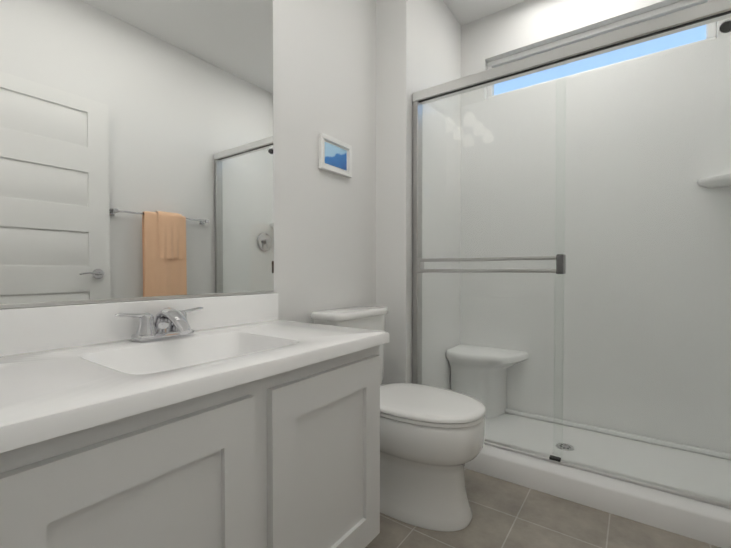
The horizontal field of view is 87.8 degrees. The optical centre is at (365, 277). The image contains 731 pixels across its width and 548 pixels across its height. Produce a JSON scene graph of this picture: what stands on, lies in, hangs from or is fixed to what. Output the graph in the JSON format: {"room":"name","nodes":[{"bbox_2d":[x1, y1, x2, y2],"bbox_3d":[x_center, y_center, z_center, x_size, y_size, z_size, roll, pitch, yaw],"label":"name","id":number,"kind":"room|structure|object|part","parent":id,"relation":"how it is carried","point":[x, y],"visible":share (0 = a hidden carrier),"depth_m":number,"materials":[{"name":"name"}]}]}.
{"room":"bathroom","nodes":[
{"label":"bathroom","id":0,"kind":"room"},
{"bbox_2d":[9,0,375,323],"bbox_3d":[-0.597,-0.404,1.402,0.140,2.740,2.070,1,1,35],"label":"wall","id":1,"kind":"structure","parent":0,"point":[324,66],"depth_m":1.83,"materials":[{"name":"white paint"}]},
{"bbox_2d":[0,0,273,303],"bbox_3d":[-0.696,-0.592,1.132,0.005,1.315,1.080,1,1,35],"label":"mirror","id":2,"kind":"object","parent":1,"relation":"attached to","point":[136,148],"visible":1,"depth_m":1.14,"materials":[{"name":"silver mirror"}]},
{"bbox_2d":[0,290,274,308],"bbox_3d":[-0.694,0.065,1.141,0.010,0.010,1.081,1,1,35],"label":"channel","id":3,"kind":"object","parent":1,"relation":"attached to","point":[25,305],"visible":1,"depth_m":1.10,"materials":[{"name":"silver metal"}]},
{"bbox_2d":[0,293,277,356],"bbox_3d":[-0.686,0.127,1.142,0.022,0.112,1.090,1,1,35],"label":"backsplash","id":4,"kind":"structure","parent":1,"relation":"attached to","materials":[{"name":"white stone"}]},
{"bbox_2d":[318,133,351,177],"bbox_3d":[-0.146,-0.601,1.888,0.022,0.165,0.235,1,1,35],"label":"picture","id":5,"kind":"object","parent":1,"relation":"attached to","point":[335,156],"visible":0.98,"depth_m":1.88,"materials":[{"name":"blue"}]},
{"bbox_2d":[325,142,346,169],"bbox_3d":[-0.146,-0.601,1.888,0.002,0.101,0.167,1,1,35],"label":"art","id":6,"kind":"object","parent":5,"relation":"attached to","point":[335,152],"depth_m":1.88,"materials":[{"name":"blue paper"}]},
{"bbox_2d":[376,0,460,383],"bbox_3d":[0.354,-0.422,2.566,0.340,2.740,0.930,1,1,35],"label":"wall","id":7,"kind":"structure","parent":0,"point":[418,45],"depth_m":2.15,"materials":[{"name":"white paint"}]},
{"bbox_2d":[443,0,525,25],"bbox_3d":[0.430,-1.831,1.218,2.000,0.120,3.000,1,1,35],"label":"ceiling","id":8,"kind":"structure","parent":0,"point":[464,12],"depth_m":2.52,"materials":[{"name":"white paint"}]},
{"bbox_2d":[365,468,720,547],"bbox_3d":[0.430,1.029,1.264,2.720,0.120,3.720,1,1,35],"label":"floor","id":9,"kind":"structure","parent":0,"point":[506,514],"depth_m":1.46,"materials":[{"name":"tile"}]},
{"bbox_2d":[0,293,388,547],"bbox_3d":[-0.466,0.523,0.992,0.563,0.900,1.090,1,1,35],"label":"bathroom vanity","id":10,"kind":"object","parent":9,"relation":"on","point":[243,421],"visible":1,"depth_m":0.83,"materials":[{"name":"white paint"}]},
{"bbox_3d":[-0.380,0.559,0.670,0.020,0.589,0.440,1,1,35],"label":"door","id":11,"kind":"part","parent":10,"relation":"part of","materials":[{"name":"white paint"}]},
{"bbox_2d":[115,307,202,342],"bbox_3d":[-0.564,0.135,1.111,0.158,0.094,0.257,1,1,35],"label":"faucet","id":12,"kind":"object","parent":10,"relation":"on","point":[170,325],"depth_m":1.09,"materials":[{"name":"silver metal"}]},
{"bbox_3d":[-0.092,0.552,1.074,0.020,0.589,0.453,1,1,35],"label":"door","id":13,"kind":"part","parent":10,"relation":"part of","materials":[{"name":"white paint"}]},
{"bbox_2d":[310,306,485,531],"bbox_3d":[0.151,0.558,1.673,0.738,0.809,0.432,1,1,35],"label":"toilet","id":14,"kind":"object","parent":9,"relation":"on","point":[431,441],"visible":0.69,"depth_m":1.48,"materials":[{"name":"white ceramic"}]},
{"bbox_3d":[-0.066,0.351,1.825,0.204,0.401,0.432,1,1,35],"label":"tank","id":15,"kind":"part","parent":14,"relation":"part of","materials":[{"name":"white ceramic"}]},
{"bbox_3d":[0.239,0.528,1.611,0.524,0.039,0.392,1,1,35],"label":"seat","id":16,"kind":"part","parent":14,"relation":"part of","materials":[{"name":"white ceramic"}]},
{"bbox_2d":[412,0,730,547],"bbox_3d":[1.071,-0.158,1.972,1.516,2.230,0.788,1,1,35],"label":"shower","id":17,"kind":"object","parent":9,"relation":"on","point":[571,285],"visible":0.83,"depth_m":2.13,"materials":[{"name":"glass"}]},
{"bbox_3d":[0.593,-0.064,1.923,0.721,0.080,0.055,1,1,35],"label":"handle","id":18,"kind":"part","parent":17,"relation":"part of","materials":[{"name":"silver metal"}]},
{"bbox_3d":[0.785,0.693,2.477,0.460,0.423,0.300,1,1,35],"label":"seat","id":19,"kind":"part","parent":17,"relation":"part of","materials":[{"name":"white plastic"}]},
{"bbox_3d":[0.612,-0.073,1.947,0.727,1.808,0.006,1,1,35],"label":"glass","id":20,"kind":"part","parent":17,"relation":"part of","materials":[{"name":"clear glass"}]},
{"bbox_3d":[1.173,-0.067,1.521,0.752,1.808,0.006,1,1,35],"label":"glass","id":21,"kind":"part","parent":17,"relation":"part of","materials":[{"name":"clear glass"}]},
{"bbox_2d":[697,173,730,187],"bbox_3d":[1.779,-0.479,1.866,0.225,0.047,0.112,1,1,35],"label":"shelf","id":22,"kind":"object","parent":17,"relation":"attached to","point":[709,181],"depth_m":1.90,"materials":[{"name":"white plastic"}]},
{"bbox_2d":[461,0,730,106],"bbox_3d":[1.341,-0.419,2.348,1.520,2.740,0.140,1,1,35],"label":"wall","id":23,"kind":"structure","parent":0,"point":[519,27],"depth_m":2.44,"materials":[{"name":"white paint"}]},
{"bbox_2d":[487,0,715,98],"bbox_3d":[1.351,-1.361,2.338,1.188,0.273,0.060,1,1,35],"label":"window","id":24,"kind":"structure","parent":23,"relation":"in","point":[649,15],"depth_m":2.25,"materials":[{"name":"white plastic"}]}
]}

